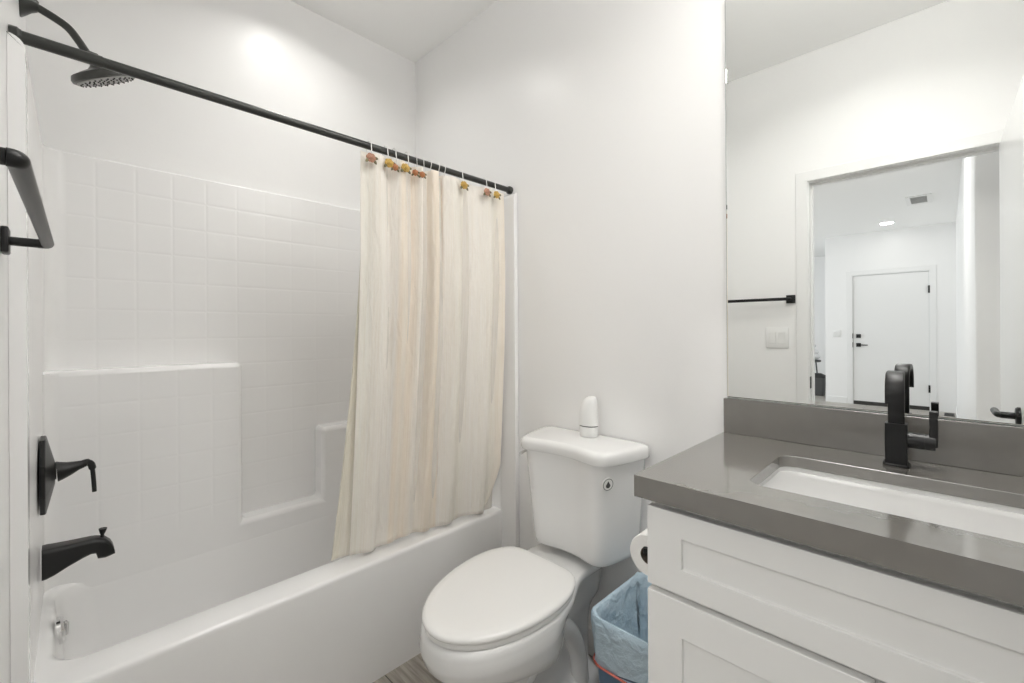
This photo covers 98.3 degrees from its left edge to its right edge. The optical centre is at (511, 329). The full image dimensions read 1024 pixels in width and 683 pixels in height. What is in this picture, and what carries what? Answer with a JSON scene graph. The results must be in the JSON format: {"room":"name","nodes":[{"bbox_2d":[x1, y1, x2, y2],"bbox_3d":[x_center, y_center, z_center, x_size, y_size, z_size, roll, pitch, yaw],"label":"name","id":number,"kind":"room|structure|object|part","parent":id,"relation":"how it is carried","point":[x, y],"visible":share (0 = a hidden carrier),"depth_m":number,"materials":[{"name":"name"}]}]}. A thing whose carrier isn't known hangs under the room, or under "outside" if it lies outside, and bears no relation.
{"room":"bathroom","nodes":[
{"label":"bathroom","id":0,"kind":"room"},
{"bbox_2d":[0,0,25,682],"bbox_3d":[-0.675,-0.135,0.479,2.834,2.743,0.115,0,0,44],"label":"wall","id":1,"kind":"structure","parent":0,"point":[9,9],"depth_m":0.82,"materials":[{"name":"white paint"}]},
{"bbox_2d":[0,147,53,254],"bbox_3d":[-0.675,-0.159,0.606,0.612,0.046,0.066,0,0,44],"label":"towel bar","id":2,"kind":"object","parent":1,"relation":"attached to","point":[19,165],"visible":1,"depth_m":0.54,"materials":[{"name":"black metal"}]},
{"bbox_3d":[-0.479,-0.160,0.401,0.016,0.016,0.028,0,0,44],"label":"post","id":3,"kind":"part","parent":2,"relation":"part of","materials":[{"name":"black metal"}]},
{"bbox_3d":[-0.898,-0.158,0.785,0.044,0.046,0.010,0,0,44],"label":"wall plate","id":4,"kind":"part","parent":2,"relation":"part of","materials":[{"name":"black metal"}]},
{"bbox_3d":[-0.882,-0.158,0.801,0.016,0.016,0.036,0,0,44],"label":"post","id":5,"kind":"part","parent":2,"relation":"part of","materials":[{"name":"black metal"}]},
{"bbox_2d":[19,0,134,87],"bbox_3d":[-1.243,-0.815,1.281,0.157,0.225,0.242,0,0,44],"label":"shower","id":6,"kind":"object","parent":1,"relation":"attached to","point":[94,76],"visible":0.81,"depth_m":1.26,"materials":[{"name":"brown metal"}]},
{"bbox_3d":[-1.269,-0.841,1.253,0.020,0.113,0.130,0,0,44],"label":"shower arm","id":7,"kind":"part","parent":6,"relation":"part of","materials":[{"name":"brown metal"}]},
{"bbox_2d":[8,24,512,193],"bbox_3d":[-0.525,-0.618,1.448,0.034,0.034,1.482,0,0,44],"label":"shower curtain rod","id":8,"kind":"object","parent":1,"relation":"attached to","point":[29,39],"visible":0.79,"depth_m":1.16,"materials":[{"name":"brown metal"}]},
{"bbox_2d":[365,140,377,164],"bbox_3d":[-0.469,-0.594,1.484,0.040,0.086,0.054,0,0,-16],"label":"curtain hook","id":9,"kind":"object","parent":8,"relation":"hanging from","point":[370,157],"visible":0.98,"depth_m":1.47,"materials":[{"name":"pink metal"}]},
{"bbox_2d":[382,146,394,169],"bbox_3d":[-0.433,-0.594,1.522,0.053,0.086,0.041,0,0,16],"label":"curtain hook","id":10,"kind":"object","parent":8,"relation":"hanging from","point":[389,163],"visible":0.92,"depth_m":1.51,"materials":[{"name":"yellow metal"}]},
{"bbox_2d":[391,148,399,171],"bbox_3d":[-0.408,-0.592,1.550,0.032,0.090,0.054,0,0,-16],"label":"curtain hook","id":11,"kind":"object","parent":8,"relation":"hanging from","point":[395,167],"visible":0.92,"depth_m":1.53,"materials":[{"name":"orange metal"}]},
{"bbox_2d":[400,152,411,173],"bbox_3d":[-0.375,-0.595,1.578,0.036,0.086,0.060,0,0,-7],"label":"curtain hook","id":12,"kind":"object","parent":8,"relation":"hanging from","point":[405,167],"visible":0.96,"depth_m":1.56,"materials":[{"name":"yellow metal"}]},
{"bbox_2d":[412,156,419,176],"bbox_3d":[-0.347,-0.595,1.615,0.028,0.083,0.046,0,0,1],"label":"curtain hook","id":13,"kind":"object","parent":8,"relation":"hanging from","point":[415,172],"visible":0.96,"depth_m":1.60,"materials":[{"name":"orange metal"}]},
{"bbox_2d":[419,158,426,178],"bbox_3d":[-0.326,-0.595,1.636,0.028,0.083,0.046,0,0,1],"label":"curtain hook","id":14,"kind":"object","parent":8,"relation":"hanging from","point":[422,174],"visible":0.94,"depth_m":1.62,"materials":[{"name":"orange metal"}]},
{"bbox_2d":[457,170,468,190],"bbox_3d":[-0.202,-0.596,1.757,0.053,0.086,0.041,0,0,16],"label":"curtain hook","id":15,"kind":"object","parent":8,"relation":"hanging from","point":[464,185],"visible":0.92,"depth_m":1.75,"materials":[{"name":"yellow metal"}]},
{"bbox_2d":[481,178,491,196],"bbox_3d":[-0.106,-0.596,1.855,0.040,0.086,0.054,0,0,-16],"label":"curtain hook","id":16,"kind":"object","parent":8,"relation":"hanging from","point":[487,192],"visible":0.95,"depth_m":1.84,"materials":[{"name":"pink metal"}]},
{"bbox_2d":[491,180,500,199],"bbox_3d":[-0.078,-0.596,1.885,0.053,0.086,0.041,0,0,16],"label":"curtain hook","id":17,"kind":"object","parent":8,"relation":"hanging from","point":[496,193],"visible":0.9,"depth_m":1.87,"materials":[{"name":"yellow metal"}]},
{"bbox_2d":[26,0,415,209],"bbox_3d":[-1.058,-0.133,2.042,0.100,2.743,1.584,0,0,44],"label":"wall","id":18,"kind":"structure","parent":0,"point":[283,57],"depth_m":1.85,"materials":[{"name":"white paint"}]},
{"bbox_2d":[290,0,497,62],"bbox_3d":[-3.957,-1.513,-1.032,5.400,0.050,10.200,0,0,44],"label":"ceiling","id":19,"kind":"structure","parent":0,"point":[411,29],"depth_m":2.14,"materials":[{"name":"white paint"}]},
{"bbox_2d":[331,167,498,560],"bbox_3d":[-0.335,0.108,1.736,0.129,1.390,0.706,0,0,44],"label":"curtain liner","id":20,"kind":"object","parent":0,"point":[341,544],"visible":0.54,"depth_m":1.69,"materials":[{"name":"plastic"}]},
{"bbox_2d":[349,151,504,555],"bbox_3d":[-0.287,0.100,1.732,0.667,1.393,0.137,0,0,-41],"label":"shower curtain","id":21,"kind":"object","parent":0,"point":[385,510],"visible":0.99,"depth_m":1.66,"materials":[{"name":"beige fabric"}]},
{"bbox_2d":[373,653,595,682],"bbox_3d":[-3.942,1.280,-1.032,5.400,0.050,10.200,0,0,44],"label":"floor","id":22,"kind":"structure","parent":0,"point":[414,670],"depth_m":1.59,"materials":[{"name":"grey wood"}]},
{"bbox_2d":[6,31,518,682],"bbox_3d":[-0.771,0.317,1.691,0.791,1.841,1.483,0,0,44],"label":"bathtub","id":23,"kind":"object","parent":22,"relation":"on","point":[189,339],"visible":0.73,"depth_m":1.60,"materials":[{"name":"white plastic"}]},
{"bbox_3d":[-1.267,0.844,1.246,0.072,0.072,0.021,0,0,44],"label":"overflow plate","id":24,"kind":"part","parent":23,"relation":"part of","materials":[{"name":"silver metal"}]},
{"bbox_3d":[-1.260,0.841,1.253,0.011,0.039,0.012,0,0,44],"label":"trip lever","id":25,"kind":"part","parent":23,"relation":"part of","materials":[{"name":"silver metal"}]},
{"bbox_2d":[39,435,96,514],"bbox_3d":[-1.257,0.399,1.258,0.201,0.201,0.113,0,0,44],"label":"shower valve","id":26,"kind":"object","parent":23,"relation":"attached to","point":[48,466],"visible":1,"depth_m":1.20,"materials":[{"name":"black metal"}]},
{"bbox_3d":[-1.248,0.421,1.268,0.057,0.105,0.087,0,0,44],"label":"lever","id":27,"kind":"part","parent":26,"relation":"part of","materials":[{"name":"black metal"}]},
{"bbox_2d":[41,527,114,580],"bbox_3d":[-1.242,0.635,1.272,0.062,0.099,0.149,0,0,44],"label":"tub spout","id":28,"kind":"object","parent":23,"relation":"attached to","point":[55,557],"visible":1,"depth_m":1.25,"materials":[{"name":"black metal"}]},
{"bbox_3d":[-1.207,0.599,1.308,0.019,0.027,0.019,0,0,44],"label":"diverter knob","id":29,"kind":"part","parent":28,"relation":"part of","materials":[{"name":"black metal"}]},
{"bbox_2d":[33,506,501,682],"bbox_3d":[-0.797,1.024,1.721,0.701,0.426,1.474,0,0,44],"label":"tub","id":30,"kind":"object","parent":23,"relation":"in","point":[266,601],"depth_m":1.50,"materials":[{"name":"white ceramic"}]},
{"bbox_2d":[419,426,649,682],"bbox_3d":[0.053,0.811,1.395,0.456,0.842,0.741,0,0,44],"label":"toilet","id":31,"kind":"object","parent":22,"relation":"on","point":[509,614],"visible":0.96,"depth_m":1.42,"materials":[{"name":"white ceramic"}]},
{"bbox_3d":[-0.052,0.780,1.324,0.381,0.020,0.484,0,0,44],"label":"seat lid","id":32,"kind":"part","parent":31,"relation":"part of","materials":[{"name":"white plastic"}]},
{"bbox_3d":[-0.052,0.798,1.325,0.373,0.014,0.475,0,0,44],"label":"seat","id":33,"kind":"part","parent":31,"relation":"part of","materials":[{"name":"white plastic"}]},
{"bbox_3d":[0.036,1.019,1.411,0.383,0.427,0.740,0,0,44],"label":"bowl","id":34,"kind":"part","parent":31,"relation":"part of","materials":[{"name":"white ceramic"}]},
{"bbox_3d":[0.230,0.412,1.578,0.456,0.046,0.228,0,0,44],"label":"tank lid","id":35,"kind":"part","parent":31,"relation":"part of","materials":[{"name":"white ceramic"}]},
{"bbox_3d":[0.238,0.608,1.585,0.423,0.344,0.210,0,0,44],"label":"tank","id":36,"kind":"part","parent":31,"relation":"part of","materials":[{"name":"white ceramic"}]},
{"bbox_2d":[579,396,598,437],"bbox_3d":[0.280,0.316,1.617,0.074,0.146,0.063,0,0,44],"label":"air freshener","id":37,"kind":"object","parent":31,"relation":"on","point":[588,414],"visible":1,"depth_m":1.59,"materials":[{"name":"white plastic"}]},
{"bbox_2d":[591,572,651,682],"bbox_3d":[0.427,1.028,1.323,0.271,0.406,0.330,0,0,44],"label":"waste bin","id":38,"kind":"object","parent":22,"relation":"on","point":[619,621],"visible":0.48,"depth_m":1.27,"materials":[{"name":"blue"}]},
{"bbox_2d":[647,501,1023,682],"bbox_3d":[0.746,0.790,0.872,0.754,0.878,0.535,0,0,44],"label":"vanity cabinet","id":39,"kind":"object","parent":22,"relation":"on","point":[728,602],"visible":0.97,"depth_m":0.75,"materials":[{"name":"white paint"}]},
{"bbox_2d":[643,546,647,555],"bbox_3d":[0.380,0.526,1.079,0.059,0.040,0.150,0,0,44],"label":"toilet paper holder","id":40,"kind":"object","parent":39,"relation":"attached to","point":[645,549],"visible":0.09,"depth_m":1.04,"materials":[{"name":"black metal"}]},
{"bbox_2d":[630,529,647,575],"bbox_3d":[0.359,0.538,1.090,0.098,0.098,0.100,0,0,44],"label":"toilet paper roll","id":41,"kind":"object","parent":40,"relation":"on","point":[639,541],"visible":0.23,"depth_m":1.07,"materials":[{"name":"white paper"}]},
{"bbox_3d":[0.431,0.834,0.820,0.375,0.570,0.020,0,0,44],"label":"door","id":42,"kind":"part","parent":39,"relation":"part of","materials":[{"name":"white paint"}]},
{"bbox_2d":[634,398,1023,606],"bbox_3d":[0.734,0.278,0.866,0.788,0.147,0.556,0,0,44],"label":"countertop","id":43,"kind":"structure","parent":39,"relation":"on","point":[719,477],"depth_m":0.91,"materials":[{"name":"grey stone"}]},
{"bbox_2d":[759,467,1023,542],"bbox_3d":[0.718,0.403,0.845,0.462,0.142,0.321,0,0,44],"label":"sink","id":44,"kind":"object","parent":43,"relation":"in","point":[990,519],"visible":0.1,"depth_m":0.88,"materials":[{"name":"white ceramic"}]},
{"bbox_2d":[883,370,937,468],"bbox_3d":[0.854,0.198,0.954,0.091,0.215,0.130,0,0,44],"label":"sink faucet","id":45,"kind":"object","parent":43,"relation":"on","point":[898,439],"visible":1,"depth_m":0.97,"materials":[{"name":"black metal"}]},
{"bbox_3d":[0.833,0.154,0.961,0.034,0.128,0.111,0,0,44],"label":"spout","id":46,"kind":"part","parent":45,"relation":"part of","materials":[{"name":"black metal"}]},
{"bbox_3d":[0.897,0.245,0.972,0.046,0.034,0.034,0,0,44],"label":"handle","id":47,"kind":"part","parent":45,"relation":"part of","materials":[{"name":"black metal"}]},
{"bbox_3d":[0.911,0.215,0.958,0.014,0.076,0.026,0,0,44],"label":"lever","id":48,"kind":"part","parent":45,"relation":"part of","materials":[{"name":"black metal"}]},
{"bbox_2d":[415,0,1023,627],"bbox_3d":[0.474,-0.141,1.581,2.734,2.743,0.100,0,0,44],"label":"wall","id":49,"kind":"structure","parent":0,"point":[605,119],"depth_m":1.63,"materials":[{"name":"white paint"}]},
{"bbox_2d":[588,626,594,655],"bbox_3d":[0.342,1.181,1.639,0.866,0.100,0.013,0,0,44],"label":"baseboard","id":50,"kind":"structure","parent":49,"relation":"attached to","point":[591,651],"depth_m":1.67,"materials":[{"name":"white wood"}]},
{"bbox_2d":[724,398,1023,476],"bbox_3d":[0.922,0.254,1.058,0.788,0.101,0.019,0,0,44],"label":"backsplash","id":51,"kind":"structure","parent":49,"relation":"attached to","point":[996,448],"depth_m":1.09,"materials":[{"name":"grey stone"}]},
{"bbox_2d":[725,0,1023,425],"bbox_3d":[0.926,-0.395,1.062,0.784,1.196,0.006,0,0,44],"label":"wall mirror","id":52,"kind":"object","parent":49,"relation":"attached to","point":[875,148],"visible":0.87,"depth_m":1.09,"materials":[{"name":"grey mirror"}]},
{"bbox_2d":[883,421,910,468],"bbox_3d":[0.868,0.258,1.000,0.046,0.095,0.045,0,0,44],"label":"base","id":53,"kind":"object","parent":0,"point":[897,436],"depth_m":0.99,"materials":[{"name":"black metal"}]}
]}

